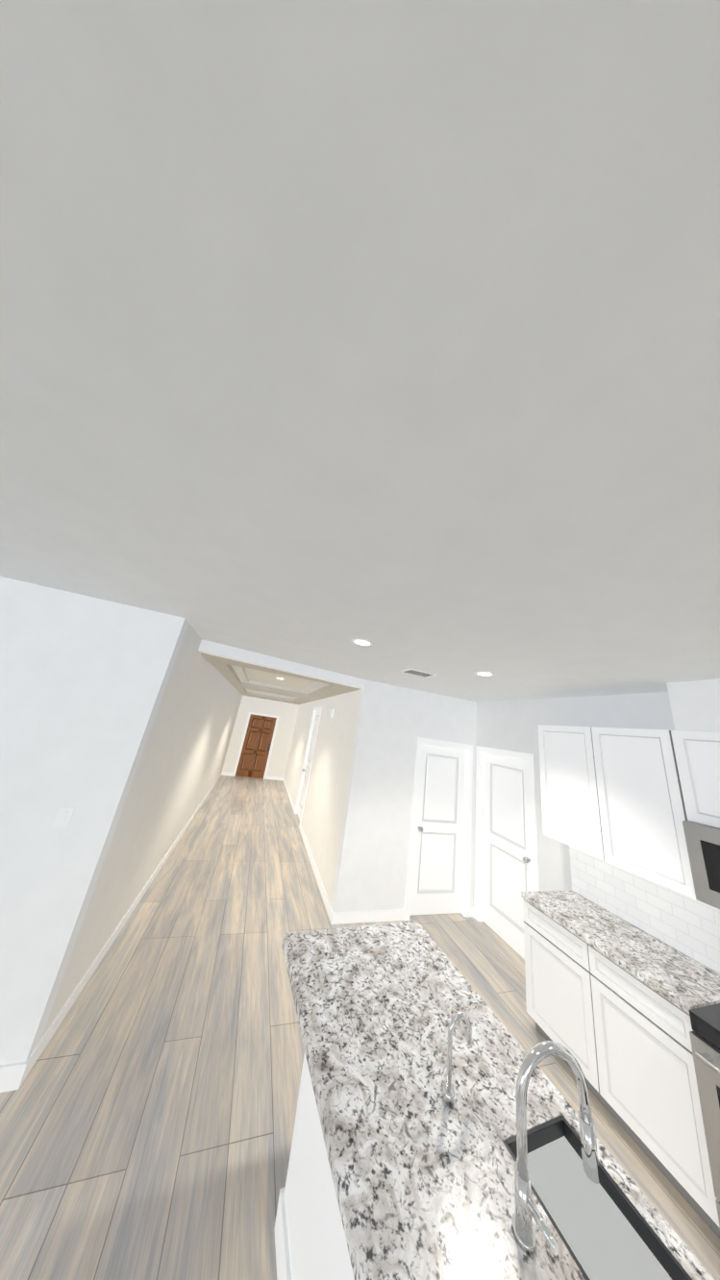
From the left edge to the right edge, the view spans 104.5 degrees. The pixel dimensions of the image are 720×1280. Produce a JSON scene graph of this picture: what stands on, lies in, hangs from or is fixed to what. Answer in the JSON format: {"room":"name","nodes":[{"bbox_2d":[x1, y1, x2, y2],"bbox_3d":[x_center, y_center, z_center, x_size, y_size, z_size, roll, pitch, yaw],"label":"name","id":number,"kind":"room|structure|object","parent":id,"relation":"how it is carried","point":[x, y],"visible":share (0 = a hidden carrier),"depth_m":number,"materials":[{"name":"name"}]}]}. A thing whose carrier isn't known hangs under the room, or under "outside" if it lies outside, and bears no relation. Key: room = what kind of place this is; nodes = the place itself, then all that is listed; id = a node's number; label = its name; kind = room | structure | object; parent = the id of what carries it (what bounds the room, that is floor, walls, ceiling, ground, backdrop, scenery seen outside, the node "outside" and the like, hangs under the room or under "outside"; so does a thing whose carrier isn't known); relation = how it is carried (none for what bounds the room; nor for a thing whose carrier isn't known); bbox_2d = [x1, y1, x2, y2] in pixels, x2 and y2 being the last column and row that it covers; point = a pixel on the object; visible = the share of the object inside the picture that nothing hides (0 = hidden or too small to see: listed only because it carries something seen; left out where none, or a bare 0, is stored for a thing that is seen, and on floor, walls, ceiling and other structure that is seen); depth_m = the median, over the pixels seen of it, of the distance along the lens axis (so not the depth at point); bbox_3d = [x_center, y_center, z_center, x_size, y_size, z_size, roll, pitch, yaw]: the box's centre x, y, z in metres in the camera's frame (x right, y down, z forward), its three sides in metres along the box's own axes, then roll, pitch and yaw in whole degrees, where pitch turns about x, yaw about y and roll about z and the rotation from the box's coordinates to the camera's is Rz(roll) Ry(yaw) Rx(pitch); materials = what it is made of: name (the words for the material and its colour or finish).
{"room":"kitchen","nodes":[
{"label":"kitchen","id":0,"kind":"room"},
{"bbox_2d":[0,576,188,1064],"bbox_3d":[-4.477,0.457,1.174,5.970,2.770,0.120,14,-18,-16],"label":"wall","id":1,"kind":"structure","parent":0,"point":[84,679],"depth_m":1.90,"materials":[{"name":"paint"}]},
{"bbox_2d":[51,806,75,828],"bbox_3d":[-1.933,1.158,1.821,0.080,0.120,0.010,14,-18,-16],"label":"switch plate","id":2,"kind":"object","parent":1,"relation":"attached to","point":[63,817],"visible":1,"depth_m":1.82,"materials":[{"name":"white plastic"}]},
{"bbox_2d":[42,622,242,1035],"bbox_3d":[-3.144,2.169,5.909,0.120,2.770,8.500,14,-18,-16],"label":"wall","id":3,"kind":"structure","parent":0,"point":[180,767],"depth_m":2.77,"materials":[{"name":"paint"}]},
{"bbox_2d":[0,706,538,1092],"bbox_3d":[-2.501,1.004,1.458,10.070,2.470,17.620,14,-18,-16],"label":"baseboard","id":4,"kind":"structure","parent":3,"relation":"attached to","point":[12,1076],"depth_m":3.66,"materials":[{"name":"white wood"}]},
{"bbox_2d":[221,695,298,778],"bbox_3d":[-3.488,3.435,10.035,2.060,2.770,0.120,14,-18,-16],"label":"wall","id":5,"kind":"structure","parent":0,"point":[286,712],"depth_m":10.06,"materials":[{"name":"paint"}]},
{"bbox_2d":[235,713,276,778],"bbox_3d":[-3.653,3.743,9.886,0.918,2.036,0.095,14,-18,-16],"label":"front door","id":6,"kind":"structure","parent":5,"relation":"in","point":[255,750],"depth_m":9.88,"materials":[{"name":"brown wood"}]},
{"bbox_2d":[197,639,365,689],"bbox_3d":[-0.840,0.352,3.520,2.060,0.124,0.552,14,-18,-16],"label":"wall","id":7,"kind":"structure","parent":0,"point":[215,652],"depth_m":3.40,"materials":[{"name":"white paint"}]},
{"bbox_2d":[284,689,361,905],"bbox_3d":[-1.293,2.806,7.028,0.120,2.770,7.350,14,-18,-16],"label":"wall","id":8,"kind":"structure","parent":0,"point":[323,813],"depth_m":4.65,"materials":[{"name":"paint"}]},
{"bbox_2d":[296,711,319,819],"bbox_3d":[-1.187,2.863,6.531,0.105,2.376,0.868,14,-18,-16],"label":"hall door","id":9,"kind":"structure","parent":8,"relation":"in","point":[304,786],"depth_m":6.68,"materials":[{"name":"white wood"}]},
{"bbox_2d":[328,709,334,717],"bbox_3d":[-0.546,1.402,5.320,0.048,0.160,0.200,14,-18,-16],"label":"door chime","id":10,"kind":"object","parent":8,"relation":"attached to","point":[331,713],"visible":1,"depth_m":5.24,"materials":[{"name":"white plastic"}]},
{"bbox_2d":[0,775,719,1279],"bbox_3d":[-1.808,2.439,1.422,12.400,0.060,18.200,14,-18,-16],"label":"floor","id":11,"kind":"structure","parent":0,"point":[148,1108],"depth_m":1.65,"materials":[{"name":"brown wood"}]},
{"bbox_2d":[273,1108,350,1279],"bbox_3d":[0.475,1.975,0.421,0.890,0.861,2.354,14,-18,-16],"label":"kitchen island","id":12,"kind":"object","parent":11,"relation":"on","point":[295,1260],"depth_m":1.08,"materials":[{"name":"white"}]},
{"bbox_2d":[281,920,714,1279],"bbox_3d":[0.445,1.560,0.634,1.056,0.040,2.594,14,-18,-16],"label":"island countertop","id":13,"kind":"structure","parent":12,"relation":"on","point":[414,1187],"depth_m":0.96,"materials":[{"name":"white stone"}]},
{"bbox_2d":[439,1005,473,1108],"bbox_3d":[0.366,1.535,1.035,0.119,0.224,0.040,14,-18,-16],"label":"faucet","id":14,"kind":"object","parent":13,"relation":"on","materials":[{"name":"silver metal"}]},
{"bbox_2d":[504,1035,604,1262],"bbox_3d":[0.567,1.410,0.789,0.268,0.369,0.117,14,-18,-16],"label":"faucet","id":15,"kind":"object","parent":13,"relation":"on","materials":[{"name":"silver metal"}]},
{"bbox_2d":[496,1124,700,1279],"bbox_3d":[0.683,1.716,0.655,0.314,0.250,0.593,14,-18,-16],"label":"sink","id":16,"kind":"object","parent":13,"relation":"in","point":[606,1233],"depth_m":0.78,"materials":[{"name":"grey metal"}]},
{"bbox_2d":[520,890,719,1238],"bbox_3d":[1.863,2.648,1.972,0.637,0.920,1.081,14,-18,-16],"label":"base cabinet","id":17,"kind":"object","parent":11,"relation":"on","point":[612,999],"visible":0.85,"depth_m":1.78,"materials":[{"name":"white wood"}]},
{"bbox_2d":[689,1003,719,1227],"bbox_3d":[2.124,2.280,1.146,0.765,1.190,0.766,14,-18,-16],"label":"range","id":18,"kind":"object","parent":11,"relation":"on","point":[704,1035],"visible":0.96,"depth_m":1.39,"materials":[{"name":"silver metal"}]},
{"bbox_2d":[0,0,719,704],"bbox_3d":[-1.410,-0.202,2.265,12.400,0.250,18.200,14,-18,-16],"label":"ceiling","id":19,"kind":"structure","parent":0,"point":[332,329],"depth_m":0.50,"materials":[{"name":"paint"}]},
{"bbox_2d":[351,639,372,646],"bbox_3d":[0.019,0.021,2.277,0.176,0.006,0.176,14,-18,-16],"label":"recessed light","id":20,"kind":"object","parent":19,"relation":"in","point":[362,642],"visible":1,"depth_m":2.27,"materials":[{"name":"white plastic"}]},
{"bbox_2d":[400,668,437,677],"bbox_3d":[0.641,0.364,3.053,0.340,0.009,0.200,14,-18,-16],"label":"ceiling vent","id":21,"kind":"object","parent":19,"relation":"in","point":[418,673],"visible":0.98,"depth_m":3.03,"materials":[{"name":"white plastic"}]},
{"bbox_2d":[474,671,494,676],"bbox_3d":[1.196,0.327,2.680,0.176,0.006,0.176,14,-18,-16],"label":"recessed light","id":22,"kind":"object","parent":19,"relation":"in","point":[485,674],"visible":0.98,"depth_m":2.67,"materials":[{"name":"white plastic"}]},
{"bbox_2d":[331,679,476,911],"bbox_3d":[0.819,2.117,3.876,2.040,2.770,0.120,14,-18,-16],"label":"wall","id":23,"kind":"structure","parent":0,"point":[394,723],"depth_m":3.69,"materials":[{"name":"paint"}]},
{"bbox_2d":[410,743,465,915],"bbox_3d":[1.106,2.541,3.841,0.778,2.016,0.105,14,-18,-16],"label":"bedroom door","id":24,"kind":"structure","parent":23,"relation":"in","point":[436,878],"depth_m":3.83,"materials":[{"name":"white wood"}]},
{"bbox_2d":[473,691,674,891],"bbox_3d":[2.450,1.788,2.074,0.120,2.770,4.395,14,-18,-16],"label":"wall","id":25,"kind":"structure","parent":0,"point":[507,725],"depth_m":3.04,"materials":[{"name":"paint"}]},
{"bbox_2d":[483,753,531,959],"bbox_3d":[1.827,2.542,3.503,0.105,2.016,0.778,14,-18,-16],"label":"pantry door","id":26,"kind":"structure","parent":25,"relation":"in","point":[506,865],"depth_m":3.50,"materials":[{"name":"white wood"}]},
{"bbox_2d":[537,724,702,901],"bbox_3d":[2.211,1.318,2.417,0.348,1.044,1.139,14,-18,-16],"label":"upper cabinet","id":27,"kind":"object","parent":25,"relation":"attached to","point":[630,800],"depth_m":2.23,"materials":[{"name":"white wood"}]},
{"bbox_2d":[568,845,719,973],"bbox_3d":[2.557,1.847,1.422,0.008,0.453,2.927,14,-18,-16],"label":"tile backsplash","id":28,"kind":"structure","parent":25,"relation":"attached to","point":[684,924],"depth_m":2.17,"materials":[{"name":"white tile"}]},
{"bbox_2d":[683,730,719,828],"bbox_3d":[2.536,0.885,1.663,0.348,0.589,0.781,14,-18,-16],"label":"upper cabinet","id":29,"kind":"object","parent":25,"relation":"attached to","point":[702,747],"depth_m":1.85,"materials":[{"name":"white wood"}]},
{"bbox_2d":[682,820,719,909],"bbox_3d":[2.407,1.355,1.492,0.468,0.433,0.770,14,-18,-16],"label":"microwave","id":30,"kind":"object","parent":29,"relation":"attached to","point":[702,843],"visible":0.94,"depth_m":1.73,"materials":[{"name":"silver metal"}]},
{"bbox_2d":[665,678,719,732],"bbox_3d":[2.614,0.444,1.808,0.330,0.349,0.740,14,-18,-16],"label":"chase","id":31,"kind":"object","parent":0,"point":[695,705],"visible":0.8,"depth_m":1.98,"materials":[{"name":"paint"}]}
]}

